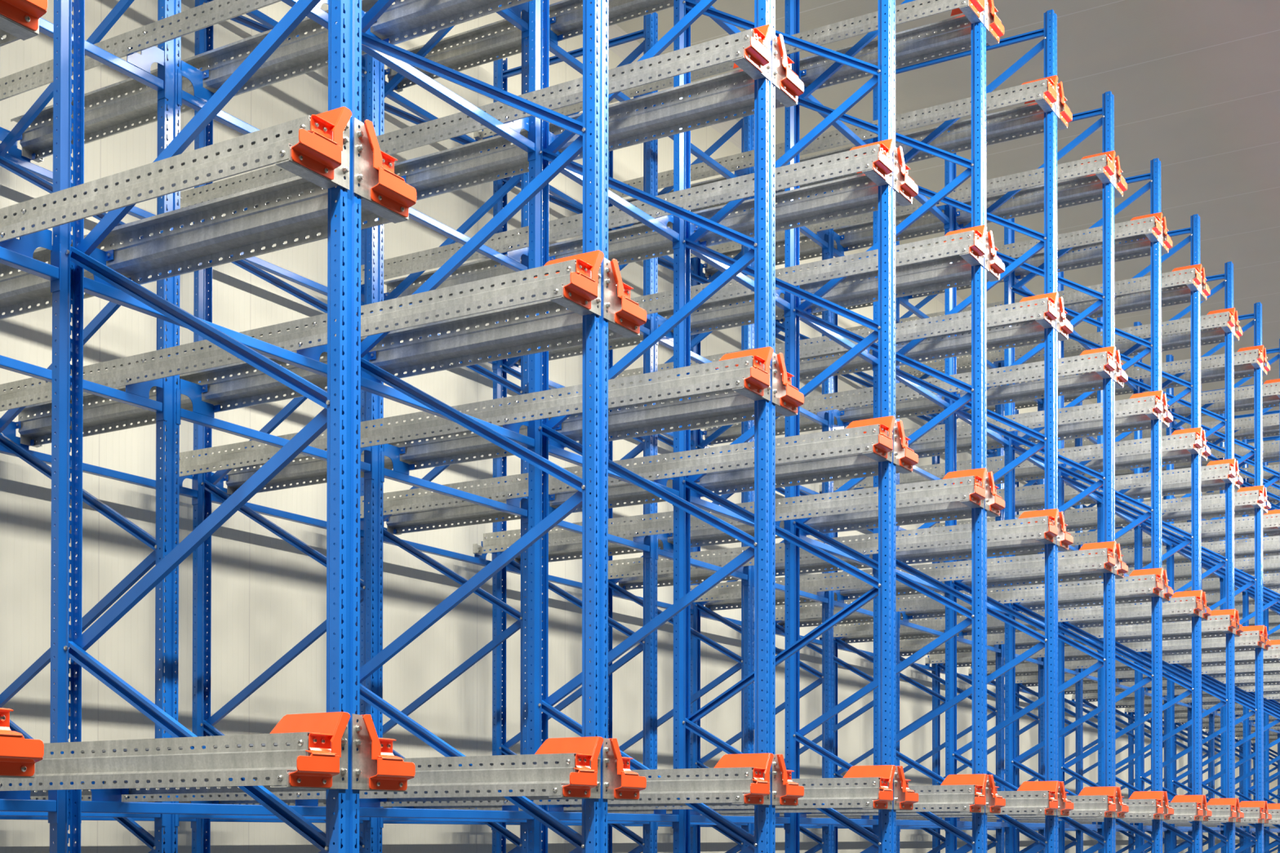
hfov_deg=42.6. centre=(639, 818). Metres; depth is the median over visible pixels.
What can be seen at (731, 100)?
rail
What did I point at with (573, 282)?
rail
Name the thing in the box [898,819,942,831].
member
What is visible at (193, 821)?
member
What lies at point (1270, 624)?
rail
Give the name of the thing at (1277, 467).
rail
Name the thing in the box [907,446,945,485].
member
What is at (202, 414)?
member
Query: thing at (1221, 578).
member
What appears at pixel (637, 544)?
member
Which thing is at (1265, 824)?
rail
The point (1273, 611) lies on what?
member
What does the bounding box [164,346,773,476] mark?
rail
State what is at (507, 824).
member
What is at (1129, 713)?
member
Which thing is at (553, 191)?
member
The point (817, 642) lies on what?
member
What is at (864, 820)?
member
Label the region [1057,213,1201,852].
frame
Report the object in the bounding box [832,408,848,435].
member
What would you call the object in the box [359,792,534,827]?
member
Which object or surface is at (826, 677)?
frame
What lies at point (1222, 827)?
member
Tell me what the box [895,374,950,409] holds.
member
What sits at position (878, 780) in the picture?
rail
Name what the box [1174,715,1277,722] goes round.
rail
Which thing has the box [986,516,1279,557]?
rail
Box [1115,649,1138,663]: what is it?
member
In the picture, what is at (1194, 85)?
ceiling
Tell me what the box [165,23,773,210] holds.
rail
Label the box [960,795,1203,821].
rail
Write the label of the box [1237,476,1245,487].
member
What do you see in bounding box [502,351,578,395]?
member
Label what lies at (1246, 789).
frame
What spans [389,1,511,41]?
rail
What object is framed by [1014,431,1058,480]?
member
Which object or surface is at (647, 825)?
member
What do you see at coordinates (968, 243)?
rail
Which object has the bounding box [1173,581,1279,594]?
rail
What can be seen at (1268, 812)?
rail
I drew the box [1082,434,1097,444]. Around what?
member
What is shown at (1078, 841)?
frame
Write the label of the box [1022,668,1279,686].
rail
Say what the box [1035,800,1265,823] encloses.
rail
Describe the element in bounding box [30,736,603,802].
rail
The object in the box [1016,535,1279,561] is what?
rail
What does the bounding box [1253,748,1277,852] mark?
frame
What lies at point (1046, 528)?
rail
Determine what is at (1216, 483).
rail
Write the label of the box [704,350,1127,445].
rail
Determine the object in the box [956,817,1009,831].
member
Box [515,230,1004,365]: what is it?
rail
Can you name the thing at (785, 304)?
member
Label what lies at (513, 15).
member
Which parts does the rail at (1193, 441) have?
plate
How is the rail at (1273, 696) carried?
attached to the frame at (1267, 792)
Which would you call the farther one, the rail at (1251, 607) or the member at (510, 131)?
the rail at (1251, 607)
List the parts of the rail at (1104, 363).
plate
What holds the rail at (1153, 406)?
attached to the frame at (1154, 347)
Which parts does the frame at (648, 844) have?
post, post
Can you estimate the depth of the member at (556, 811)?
9.69 m
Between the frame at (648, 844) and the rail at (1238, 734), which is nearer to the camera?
the frame at (648, 844)
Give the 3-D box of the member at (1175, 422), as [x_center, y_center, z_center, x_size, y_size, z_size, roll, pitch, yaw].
[7.164,-5.155,21.664,0.052,0.232,1.504,0,-1,31]
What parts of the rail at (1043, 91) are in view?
plate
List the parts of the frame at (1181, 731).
post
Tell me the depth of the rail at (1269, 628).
30.50 m
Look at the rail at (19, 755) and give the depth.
4.35 m
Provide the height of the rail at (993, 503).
0.256 m
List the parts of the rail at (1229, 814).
plate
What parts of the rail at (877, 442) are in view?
plate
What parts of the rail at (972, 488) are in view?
plate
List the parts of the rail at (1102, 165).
plate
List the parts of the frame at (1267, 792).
post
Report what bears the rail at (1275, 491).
attached to the frame at (1267, 792)
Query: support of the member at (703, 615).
attached to the frame at (826, 677)
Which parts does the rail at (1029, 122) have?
plate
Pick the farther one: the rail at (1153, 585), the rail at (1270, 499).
the rail at (1270, 499)
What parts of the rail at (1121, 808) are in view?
plate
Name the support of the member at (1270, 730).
attached to the frame at (1203, 732)
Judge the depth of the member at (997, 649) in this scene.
18.45 m
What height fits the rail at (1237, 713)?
0.256 m
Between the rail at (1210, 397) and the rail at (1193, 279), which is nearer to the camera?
the rail at (1193, 279)
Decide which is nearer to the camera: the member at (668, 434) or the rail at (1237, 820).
the member at (668, 434)
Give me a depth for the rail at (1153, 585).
15.25 m
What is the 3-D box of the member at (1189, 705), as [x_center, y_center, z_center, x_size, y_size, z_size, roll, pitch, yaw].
[8.634,-1.886,26.223,0.089,0.232,1.504,0,-1,31]
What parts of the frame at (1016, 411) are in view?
post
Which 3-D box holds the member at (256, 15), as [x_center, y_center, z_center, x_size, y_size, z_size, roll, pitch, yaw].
[-2.329,-5.280,10.969,0.052,0.232,1.504,0,-1,31]
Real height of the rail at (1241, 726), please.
0.256 m
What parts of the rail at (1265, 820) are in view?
plate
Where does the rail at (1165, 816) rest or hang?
attached to the frame at (1154, 347)
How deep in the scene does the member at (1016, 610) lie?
16.28 m
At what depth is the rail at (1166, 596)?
15.67 m
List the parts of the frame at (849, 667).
post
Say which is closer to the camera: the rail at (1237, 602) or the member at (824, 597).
the member at (824, 597)
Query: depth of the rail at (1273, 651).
20.64 m
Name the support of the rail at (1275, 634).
attached to the frame
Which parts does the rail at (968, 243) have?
plate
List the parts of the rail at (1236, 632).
plate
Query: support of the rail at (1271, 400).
attached to the frame at (1171, 780)
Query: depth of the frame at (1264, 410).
22.03 m
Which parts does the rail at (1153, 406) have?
plate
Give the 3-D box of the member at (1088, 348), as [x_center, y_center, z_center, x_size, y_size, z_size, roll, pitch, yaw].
[4.726,-5.201,17.657,0.052,0.232,1.504,0,-1,31]
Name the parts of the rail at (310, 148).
plate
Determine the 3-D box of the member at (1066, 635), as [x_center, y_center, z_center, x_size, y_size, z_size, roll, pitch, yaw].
[4.723,-1.983,17.622,0.052,0.232,1.504,0,-1,31]
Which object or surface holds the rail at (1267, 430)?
attached to the frame at (1264, 410)
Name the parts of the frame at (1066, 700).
post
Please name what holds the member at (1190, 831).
attached to the frame at (1165, 743)
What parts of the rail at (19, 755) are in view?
plate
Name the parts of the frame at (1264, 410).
post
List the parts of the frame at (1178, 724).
post, post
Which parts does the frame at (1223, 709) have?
post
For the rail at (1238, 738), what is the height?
0.256 m
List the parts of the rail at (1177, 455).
plate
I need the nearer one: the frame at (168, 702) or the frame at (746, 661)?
the frame at (168, 702)
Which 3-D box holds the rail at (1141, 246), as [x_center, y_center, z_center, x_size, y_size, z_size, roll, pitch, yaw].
[3.157,-5.339,16.129,4.022,0.256,0.293,0,-1,33]
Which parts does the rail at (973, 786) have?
plate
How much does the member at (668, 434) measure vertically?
0.232 m
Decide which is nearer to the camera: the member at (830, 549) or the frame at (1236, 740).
the member at (830, 549)
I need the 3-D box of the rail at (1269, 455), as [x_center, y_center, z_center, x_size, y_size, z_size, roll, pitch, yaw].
[8.006,-5.248,24.099,4.019,0.256,0.286,0,-1,32]
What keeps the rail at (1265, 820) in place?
attached to the frame at (1257, 451)
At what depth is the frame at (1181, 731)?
29.98 m
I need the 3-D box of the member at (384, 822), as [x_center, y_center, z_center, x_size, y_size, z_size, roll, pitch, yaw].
[-1.521,-0.033,12.248,0.052,0.232,1.504,0,-1,31]
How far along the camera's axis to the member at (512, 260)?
10.41 m
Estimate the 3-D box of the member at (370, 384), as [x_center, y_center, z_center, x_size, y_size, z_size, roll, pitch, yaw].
[-0.966,-2.089,8.273,0.052,0.232,1.504,0,-1,31]
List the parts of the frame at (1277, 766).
post, post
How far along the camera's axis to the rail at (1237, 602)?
26.80 m
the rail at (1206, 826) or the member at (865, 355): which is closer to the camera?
the member at (865, 355)
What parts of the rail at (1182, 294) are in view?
plate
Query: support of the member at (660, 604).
attached to the frame at (746, 661)
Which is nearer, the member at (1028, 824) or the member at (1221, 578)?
the member at (1028, 824)
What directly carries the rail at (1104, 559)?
attached to the frame at (1106, 299)
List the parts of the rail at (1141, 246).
plate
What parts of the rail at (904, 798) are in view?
plate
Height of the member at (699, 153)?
0.232 m
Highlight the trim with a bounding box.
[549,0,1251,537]
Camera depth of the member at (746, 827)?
12.84 m
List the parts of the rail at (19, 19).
plate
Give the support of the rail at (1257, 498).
attached to the frame at (1257, 451)
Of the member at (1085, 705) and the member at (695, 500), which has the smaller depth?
the member at (695, 500)
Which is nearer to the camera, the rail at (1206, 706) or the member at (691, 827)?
the member at (691, 827)
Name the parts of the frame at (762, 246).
post, post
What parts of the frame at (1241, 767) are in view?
post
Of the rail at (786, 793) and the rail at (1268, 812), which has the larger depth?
the rail at (1268, 812)
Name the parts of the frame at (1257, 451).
post, post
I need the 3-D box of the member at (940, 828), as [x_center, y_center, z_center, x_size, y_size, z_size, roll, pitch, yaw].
[4.168,0.074,21.597,0.052,0.232,1.504,0,-1,31]
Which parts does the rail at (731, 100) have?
plate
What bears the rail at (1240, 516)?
attached to the frame
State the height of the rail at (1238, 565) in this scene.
0.256 m
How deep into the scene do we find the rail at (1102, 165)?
13.80 m
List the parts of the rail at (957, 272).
plate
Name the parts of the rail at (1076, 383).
plate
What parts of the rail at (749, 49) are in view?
plate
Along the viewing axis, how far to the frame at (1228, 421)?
17.59 m
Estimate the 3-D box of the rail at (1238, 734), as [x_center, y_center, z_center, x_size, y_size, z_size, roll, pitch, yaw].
[14.326,-1.911,34.455,4.019,0.256,0.286,0,-1,31]
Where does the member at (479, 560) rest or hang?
attached to the frame at (648, 844)
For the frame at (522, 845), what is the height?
7.750 m
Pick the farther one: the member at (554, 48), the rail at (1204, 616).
the rail at (1204, 616)
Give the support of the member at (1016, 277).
attached to the frame at (1154, 347)
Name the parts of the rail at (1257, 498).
plate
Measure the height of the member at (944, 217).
0.232 m
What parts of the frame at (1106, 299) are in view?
post, post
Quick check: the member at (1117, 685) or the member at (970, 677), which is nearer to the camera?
the member at (970, 677)
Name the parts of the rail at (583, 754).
plate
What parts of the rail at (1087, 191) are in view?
plate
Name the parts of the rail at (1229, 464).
plate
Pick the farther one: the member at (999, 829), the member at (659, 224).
the member at (999, 829)
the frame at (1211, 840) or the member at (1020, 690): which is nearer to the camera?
the member at (1020, 690)
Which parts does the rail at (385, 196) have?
plate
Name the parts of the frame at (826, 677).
post, post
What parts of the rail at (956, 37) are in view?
plate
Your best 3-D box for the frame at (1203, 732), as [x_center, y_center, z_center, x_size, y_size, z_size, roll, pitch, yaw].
[11.665,-1.911,32.615,1.530,7.750,0.150,0,-1,31]
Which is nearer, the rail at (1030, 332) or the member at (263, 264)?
the member at (263, 264)
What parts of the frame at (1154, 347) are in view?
post, post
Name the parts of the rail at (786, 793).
plate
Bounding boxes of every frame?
[0,0,181,852]
[49,0,361,852]
[191,0,384,852]
[333,0,608,852]
[359,1,528,852]
[492,10,657,852]
[528,0,775,852]
[607,109,754,852]
[673,0,896,852]
[689,177,833,852]
[775,214,899,852]
[784,0,986,852]
[833,291,945,852]
[872,8,1058,852]
[899,304,1004,852]
[932,339,1044,852]
[944,90,1115,852]
[986,373,1083,852]
[1004,157,1162,852]
[1014,408,1097,852]
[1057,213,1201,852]
[1064,432,1144,852]
[1083,477,1167,852]
[1097,261,1235,852]
[1115,471,1192,852]
[1128,491,1214,852]
[1133,302,1263,852]
[1151,565,1220,852]
[1165,338,1279,852]
[1174,540,1251,852]
[1200,383,1279,852]
[1202,591,1255,852]
[1207,544,1279,852]
[1219,410,1279,852]
[1235,738,1277,852]
[1239,586,1277,848]
[1242,435,1279,852]
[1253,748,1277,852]
[1262,458,1279,852]
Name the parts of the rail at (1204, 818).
plate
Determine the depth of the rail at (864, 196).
10.28 m
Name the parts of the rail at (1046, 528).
plate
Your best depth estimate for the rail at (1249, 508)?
19.59 m
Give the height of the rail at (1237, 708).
0.256 m
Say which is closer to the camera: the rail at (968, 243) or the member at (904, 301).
the rail at (968, 243)
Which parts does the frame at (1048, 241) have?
post, post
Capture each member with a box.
[0,126,194,227]
[0,229,60,293]
[0,355,167,421]
[0,421,198,505]
[0,782,57,822]
[0,795,165,826]
[0,816,197,828]
[39,17,168,99]
[67,781,334,823]
[70,243,336,381]
[174,795,373,827]
[175,378,374,479]
[177,60,259,134]
[207,472,364,543]
[210,818,363,829]
[240,252,364,315]
[245,9,364,79]
[280,0,337,39]
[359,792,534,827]
[360,351,535,453]
[361,9,536,161]
[379,801,528,829]
[381,444,528,524]
[382,518,497,566]
[383,292,497,369]
[383,821,493,830]
[384,68,497,148]
[400,175,528,280]
[490,0,528,38]
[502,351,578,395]
[502,547,590,590]
[506,822,582,826]
[542,16,650,111]
[542,128,679,248]
[542,255,652,338]
[542,419,679,506]
[542,493,652,558]
[547,800,679,828]
[547,810,652,830]
[548,184,582,208]
[608,824,693,831]
[612,583,693,618]
[617,408,693,449]
[619,210,693,279]
[655,813,750,831]
[656,314,718,369]
[656,530,750,586]
[662,102,748,178]
[689,809,791,829]
[690,222,791,316]
[690,480,791,543]
[697,0,741,35]
[700,262,711,279]
[700,430,714,453]
[700,598,741,626]
[700,825,741,827]
[752,179,830,253]
[752,565,830,608]
[752,817,830,831]
[775,315,806,344]
[775,625,822,645]
[775,826,822,828]
[799,69,873,146]
[799,297,878,370]
[799,406,830,431]
[799,484,822,494]
[799,528,878,574]
[800,809,878,830]
[832,231,896,301]
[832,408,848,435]
[832,586,897,626]
[832,819,897,831]
[837,640,873,657]
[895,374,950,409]
[895,568,950,598]
[896,817,950,831]
[898,292,930,323]
[898,608,945,636]
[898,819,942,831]
[899,655,935,674]
[900,827,935,831]
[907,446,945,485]
[914,193,950,229]
[940,665,972,680]
[940,828,972,830]
[955,210,1008,281]
[956,393,1008,450]
[956,586,1009,617]
[956,631,1002,657]
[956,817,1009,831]
[956,826,1002,832]
[966,351,1001,373]
[1003,363,1044,408]
[1003,508,1022,524]
[1003,644,1044,669]
[1004,827,1044,832]
[1014,274,1034,294]
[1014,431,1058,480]
[1015,608,1059,632]
[1015,819,1059,831]
[1018,687,1038,695]
[1063,463,1101,506]
[1064,626,1102,651]
[1064,666,1081,675]
[1064,822,1102,832]
[1064,828,1081,833]
[1067,319,1094,350]
[1068,542,1080,555]
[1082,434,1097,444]
[1082,666,1097,682]
[1083,703,1094,709]
[1115,511,1137,529]
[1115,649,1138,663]
[1115,676,1134,693]
[1115,711,1130,719]
[1115,822,1138,829]
[1115,829,1143,832]
[1124,379,1137,394]
[1142,379,1169,416]
[1142,528,1170,549]
[1142,822,1171,833]
[1143,685,1166,703]
[1144,829,1167,834]
[1173,408,1184,429]
[1174,696,1191,711]
[1174,823,1191,830]
[1174,826,1192,834]
[1177,551,1191,561]
[1201,566,1223,582]
[1202,708,1213,716]
[1203,824,1224,833]
[1213,709,1220,717]
[1234,585,1245,595]
[1235,715,1250,727]
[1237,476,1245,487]
[1238,826,1246,832]
[1249,826,1266,834]
[1250,718,1255,727]
[1268,607,1279,615]
[1269,728,1279,736]
[1269,828,1279,831]
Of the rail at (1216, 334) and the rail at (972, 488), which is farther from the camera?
the rail at (1216, 334)
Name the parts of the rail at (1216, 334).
plate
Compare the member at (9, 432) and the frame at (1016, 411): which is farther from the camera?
the frame at (1016, 411)
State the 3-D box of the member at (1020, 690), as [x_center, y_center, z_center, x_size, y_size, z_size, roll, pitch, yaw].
[5.795,-1.909,24.290,0.052,0.232,1.504,0,-1,31]
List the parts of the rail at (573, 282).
plate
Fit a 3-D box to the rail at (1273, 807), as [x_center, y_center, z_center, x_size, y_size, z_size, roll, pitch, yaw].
[6.198,-0.049,21.078,4.019,0.256,0.286,0,-1,31]
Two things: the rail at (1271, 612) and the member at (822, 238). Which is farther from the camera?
the rail at (1271, 612)
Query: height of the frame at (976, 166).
7.750 m
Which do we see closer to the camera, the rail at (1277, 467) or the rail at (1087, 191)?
the rail at (1087, 191)
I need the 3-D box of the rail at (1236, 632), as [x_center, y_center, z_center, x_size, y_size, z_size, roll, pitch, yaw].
[4.753,-2.090,18.721,4.019,0.256,0.286,0,-1,32]
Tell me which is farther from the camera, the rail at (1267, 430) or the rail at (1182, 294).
the rail at (1267, 430)
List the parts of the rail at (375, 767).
plate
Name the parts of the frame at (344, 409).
post, post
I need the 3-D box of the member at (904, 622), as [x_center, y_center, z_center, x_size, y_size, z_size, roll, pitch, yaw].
[2.945,-1.992,16.874,0.089,0.232,1.504,0,-1,31]
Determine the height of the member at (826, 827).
0.232 m
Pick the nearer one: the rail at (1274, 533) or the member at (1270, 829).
the member at (1270, 829)
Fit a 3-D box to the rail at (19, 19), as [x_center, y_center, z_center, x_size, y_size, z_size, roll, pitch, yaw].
[-3.347,-2.242,5.409,4.022,0.256,0.293,0,-1,33]
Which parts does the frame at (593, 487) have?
post, post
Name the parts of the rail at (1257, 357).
plate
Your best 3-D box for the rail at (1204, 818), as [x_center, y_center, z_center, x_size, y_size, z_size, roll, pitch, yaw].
[3.965,-0.091,17.408,4.022,0.256,0.293,0,-1,33]
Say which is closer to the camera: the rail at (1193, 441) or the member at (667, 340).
the member at (667, 340)
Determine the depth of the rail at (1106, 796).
13.44 m
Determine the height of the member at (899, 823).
0.232 m
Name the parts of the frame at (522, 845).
post, post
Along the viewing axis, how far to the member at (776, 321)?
17.18 m
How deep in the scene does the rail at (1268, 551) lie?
22.33 m
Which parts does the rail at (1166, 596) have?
plate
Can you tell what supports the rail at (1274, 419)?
attached to the frame at (1264, 410)
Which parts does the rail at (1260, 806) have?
plate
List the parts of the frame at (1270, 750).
post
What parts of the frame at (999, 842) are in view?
post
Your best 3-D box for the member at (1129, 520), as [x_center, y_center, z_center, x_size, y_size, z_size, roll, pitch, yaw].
[5.537,-3.572,18.975,0.052,0.232,1.504,0,-1,31]
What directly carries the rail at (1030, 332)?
attached to the frame at (1048, 241)
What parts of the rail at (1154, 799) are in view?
plate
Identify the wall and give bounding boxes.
[0,0,1277,852]
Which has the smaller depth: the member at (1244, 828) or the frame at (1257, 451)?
the frame at (1257, 451)
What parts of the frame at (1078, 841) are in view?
post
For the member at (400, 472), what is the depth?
10.00 m
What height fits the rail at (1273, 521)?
0.256 m
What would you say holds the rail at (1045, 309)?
attached to the frame at (1048, 241)
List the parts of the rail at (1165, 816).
plate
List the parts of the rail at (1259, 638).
plate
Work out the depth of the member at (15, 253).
6.14 m
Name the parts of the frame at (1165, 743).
post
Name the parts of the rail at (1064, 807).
plate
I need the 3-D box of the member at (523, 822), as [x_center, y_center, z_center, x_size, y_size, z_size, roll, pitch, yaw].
[-1.120,-0.055,10.174,0.089,0.232,1.504,0,-1,31]
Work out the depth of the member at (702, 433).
15.79 m
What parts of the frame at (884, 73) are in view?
post, post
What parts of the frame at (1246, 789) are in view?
post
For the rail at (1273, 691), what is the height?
0.256 m
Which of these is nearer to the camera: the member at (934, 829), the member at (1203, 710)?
the member at (934, 829)
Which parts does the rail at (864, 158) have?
plate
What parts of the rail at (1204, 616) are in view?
plate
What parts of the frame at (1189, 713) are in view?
post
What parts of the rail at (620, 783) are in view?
plate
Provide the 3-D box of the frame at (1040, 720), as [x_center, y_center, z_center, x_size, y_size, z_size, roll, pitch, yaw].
[4.351,-2.048,20.594,1.530,7.750,0.150,0,-1,31]
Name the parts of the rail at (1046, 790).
plate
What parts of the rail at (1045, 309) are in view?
plate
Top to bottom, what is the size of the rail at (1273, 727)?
0.256 m
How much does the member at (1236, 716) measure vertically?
0.232 m
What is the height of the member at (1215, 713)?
0.232 m
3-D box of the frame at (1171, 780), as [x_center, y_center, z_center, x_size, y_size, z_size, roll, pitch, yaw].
[7.340,-2.045,20.606,1.525,7.750,0.150,0,-1,31]
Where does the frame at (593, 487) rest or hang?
on the floor
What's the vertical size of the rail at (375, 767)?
0.256 m
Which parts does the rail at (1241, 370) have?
plate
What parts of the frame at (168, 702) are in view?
post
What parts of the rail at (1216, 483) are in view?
plate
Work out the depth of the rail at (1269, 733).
35.45 m
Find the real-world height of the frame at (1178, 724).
7.750 m
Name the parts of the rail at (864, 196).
plate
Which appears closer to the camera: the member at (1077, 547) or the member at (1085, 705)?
the member at (1077, 547)
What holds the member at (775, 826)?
attached to the frame at (849, 667)
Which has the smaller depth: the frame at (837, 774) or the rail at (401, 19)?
the rail at (401, 19)
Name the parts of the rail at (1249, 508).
plate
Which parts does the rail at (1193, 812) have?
plate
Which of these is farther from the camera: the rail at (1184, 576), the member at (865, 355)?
the rail at (1184, 576)
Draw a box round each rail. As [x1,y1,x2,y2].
[0,0,47,46]
[0,0,280,100]
[0,106,351,242]
[0,117,416,319]
[0,249,604,411]
[0,707,44,778]
[0,711,350,791]
[10,0,532,162]
[17,257,646,447]
[30,714,415,796]
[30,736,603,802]
[30,737,646,804]
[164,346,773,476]
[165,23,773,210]
[224,32,804,214]
[226,351,804,494]
[233,754,804,808]
[234,753,773,806]
[360,138,895,284]
[360,415,895,518]
[383,146,918,309]
[386,0,673,92]
[386,420,918,535]
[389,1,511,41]
[435,765,918,812]
[436,764,895,810]
[472,467,986,555]
[473,0,984,140]
[514,471,1004,564]
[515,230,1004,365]
[589,508,1058,579]
[590,75,1057,207]
[607,773,987,813]
[609,0,1004,118]
[610,774,1005,814]
[612,292,1058,386]
[617,511,1073,590]
[625,81,1072,226]
[626,296,1072,408]
[630,224,986,314]
[690,150,1115,257]
[690,346,1115,431]
[690,541,1116,602]
[700,781,1059,816]
[704,155,1127,278]
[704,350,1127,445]
[704,543,1128,611]
[775,568,1163,621]
[777,216,1172,322]
[777,569,1173,627]
[779,782,1073,817]
[782,212,1162,295]
[806,786,1116,817]
[819,426,1202,492]
[819,590,1202,638]
[840,591,1211,644]
[844,263,1201,334]
[844,267,1210,354]
[844,430,1210,496]
[848,786,1128,818]
[860,791,1164,819]
[899,307,1235,374]
[899,311,1242,387]
[899,608,1235,650]
[899,610,1243,656]
[900,791,1173,820]
[902,460,1243,523]
[903,390,1163,444]
[909,393,1173,457]
[925,625,1264,664]
[928,485,1264,533]
[942,626,1271,667]
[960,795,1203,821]
[964,795,1212,822]
[967,347,1270,413]
[968,640,1279,675]
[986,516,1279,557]
[986,647,1279,676]
[986,798,1236,822]
[990,378,1279,422]
[996,458,1235,501]
[1014,413,1279,454]
[1015,661,1279,683]
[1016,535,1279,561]
[1019,798,1244,822]
[1022,422,1279,466]
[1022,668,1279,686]
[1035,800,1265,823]
[1064,487,1271,532]
[1064,509,1279,545]
[1064,672,1279,691]
[1064,679,1279,694]
[1066,555,1279,580]
[1066,564,1279,586]
[1067,448,1279,479]
[1071,683,1279,699]
[1080,803,1279,824]
[1082,440,1279,472]
[1084,473,1279,502]
[1084,688,1279,702]
[1085,801,1271,823]
[1115,692,1279,705]
[1115,697,1279,708]
[1115,823,1278,825]
[1117,586,1279,605]
[1119,486,1279,507]
[1120,546,1279,568]
[1124,345,1263,379]
[1124,700,1279,712]
[1125,506,1279,526]
[1144,706,1250,714]
[1148,812,1278,824]
[1161,533,1279,546]
[1162,708,1252,717]
[1162,712,1271,719]
[1173,384,1279,419]
[1173,573,1279,591]
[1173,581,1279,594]
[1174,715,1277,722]
[1174,824,1271,825]
[1174,825,1266,826]
[1178,717,1276,724]
[1183,613,1279,623]
[1202,720,1279,727]
[1202,723,1279,728]
[1205,602,1271,613]
[1205,726,1279,732]
[1206,597,1254,607]
[1206,826,1275,826]
[1214,728,1277,733]
[1235,730,1277,735]
[1235,733,1277,737]
[1237,464,1279,478]
[1237,734,1277,739]
[1238,610,1277,617]
[1238,620,1279,628]
[1238,624,1279,632]
[1251,738,1275,742]
[1268,493,1279,502]
[1268,631,1279,636]
[1268,635,1279,639]
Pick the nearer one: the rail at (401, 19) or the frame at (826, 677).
the rail at (401, 19)
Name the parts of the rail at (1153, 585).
plate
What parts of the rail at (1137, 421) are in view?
plate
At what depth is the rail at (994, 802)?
10.99 m
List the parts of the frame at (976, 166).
post, post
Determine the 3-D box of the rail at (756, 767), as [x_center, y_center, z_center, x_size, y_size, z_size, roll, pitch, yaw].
[-1.117,-0.186,9.057,4.015,0.256,0.319,0,-1,31]
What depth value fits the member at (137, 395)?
7.94 m
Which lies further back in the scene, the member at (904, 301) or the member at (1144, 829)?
the member at (1144, 829)
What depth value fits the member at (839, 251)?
15.05 m
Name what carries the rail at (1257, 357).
attached to the frame at (1257, 451)
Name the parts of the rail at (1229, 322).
plate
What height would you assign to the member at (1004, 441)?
0.232 m
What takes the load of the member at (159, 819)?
attached to the frame
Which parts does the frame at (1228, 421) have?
post, post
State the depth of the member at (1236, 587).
24.85 m
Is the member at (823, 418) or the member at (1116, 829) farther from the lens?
the member at (1116, 829)
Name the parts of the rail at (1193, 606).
plate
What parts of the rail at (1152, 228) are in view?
plate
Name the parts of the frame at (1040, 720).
post, post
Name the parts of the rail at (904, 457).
plate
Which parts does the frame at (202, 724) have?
post, post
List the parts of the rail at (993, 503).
plate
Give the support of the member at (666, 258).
attached to the frame at (746, 661)
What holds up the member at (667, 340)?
attached to the frame at (746, 661)
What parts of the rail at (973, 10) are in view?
plate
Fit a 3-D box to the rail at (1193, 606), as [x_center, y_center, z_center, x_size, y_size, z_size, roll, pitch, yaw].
[3.761,-2.108,17.093,4.015,0.256,0.319,0,-1,31]
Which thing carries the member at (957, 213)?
attached to the frame at (1106, 299)
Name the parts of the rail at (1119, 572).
plate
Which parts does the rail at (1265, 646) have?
plate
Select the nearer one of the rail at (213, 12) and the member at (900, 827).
the rail at (213, 12)
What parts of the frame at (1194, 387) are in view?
post, post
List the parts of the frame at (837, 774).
post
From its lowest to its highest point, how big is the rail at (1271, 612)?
0.256 m
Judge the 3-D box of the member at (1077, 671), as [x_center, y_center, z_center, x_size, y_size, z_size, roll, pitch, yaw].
[5.383,-1.947,20.880,0.089,0.232,1.504,0,-1,31]
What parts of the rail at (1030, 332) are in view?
plate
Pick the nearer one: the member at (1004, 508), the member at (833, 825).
the member at (833, 825)
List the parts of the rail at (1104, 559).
plate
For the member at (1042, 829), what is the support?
attached to the frame at (1040, 720)
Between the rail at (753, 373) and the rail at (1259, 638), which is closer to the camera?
the rail at (753, 373)
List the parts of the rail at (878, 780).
plate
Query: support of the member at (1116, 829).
attached to the frame at (1066, 700)
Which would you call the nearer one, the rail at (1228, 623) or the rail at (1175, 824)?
the rail at (1228, 623)
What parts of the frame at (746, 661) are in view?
post, post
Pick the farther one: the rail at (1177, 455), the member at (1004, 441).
the rail at (1177, 455)
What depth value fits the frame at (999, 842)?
18.89 m
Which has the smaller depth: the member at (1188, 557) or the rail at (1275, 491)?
the member at (1188, 557)
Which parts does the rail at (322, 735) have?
plate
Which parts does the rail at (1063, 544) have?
plate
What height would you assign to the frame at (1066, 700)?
7.750 m
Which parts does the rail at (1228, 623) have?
plate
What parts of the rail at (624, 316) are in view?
plate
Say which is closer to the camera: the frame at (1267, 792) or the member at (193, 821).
the member at (193, 821)
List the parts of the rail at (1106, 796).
plate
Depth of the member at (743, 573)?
12.78 m
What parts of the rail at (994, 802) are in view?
plate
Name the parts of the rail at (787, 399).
plate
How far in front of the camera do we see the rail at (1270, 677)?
23.46 m
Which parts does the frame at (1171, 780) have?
post, post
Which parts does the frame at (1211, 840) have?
post, post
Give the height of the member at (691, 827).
0.232 m
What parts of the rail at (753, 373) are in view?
plate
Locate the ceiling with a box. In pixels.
[590,0,1279,539]
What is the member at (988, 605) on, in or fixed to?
attached to the frame at (1106, 299)
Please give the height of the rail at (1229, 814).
0.256 m
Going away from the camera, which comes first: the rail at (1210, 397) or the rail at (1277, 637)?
the rail at (1210, 397)
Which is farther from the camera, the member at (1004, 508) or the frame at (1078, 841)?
the frame at (1078, 841)
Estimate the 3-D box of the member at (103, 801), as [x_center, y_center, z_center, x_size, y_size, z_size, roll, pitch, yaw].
[-1.780,-0.091,6.915,0.052,0.232,1.504,0,-1,31]
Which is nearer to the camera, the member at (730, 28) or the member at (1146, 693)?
the member at (730, 28)
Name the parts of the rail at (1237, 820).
plate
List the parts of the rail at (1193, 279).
plate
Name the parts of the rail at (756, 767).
plate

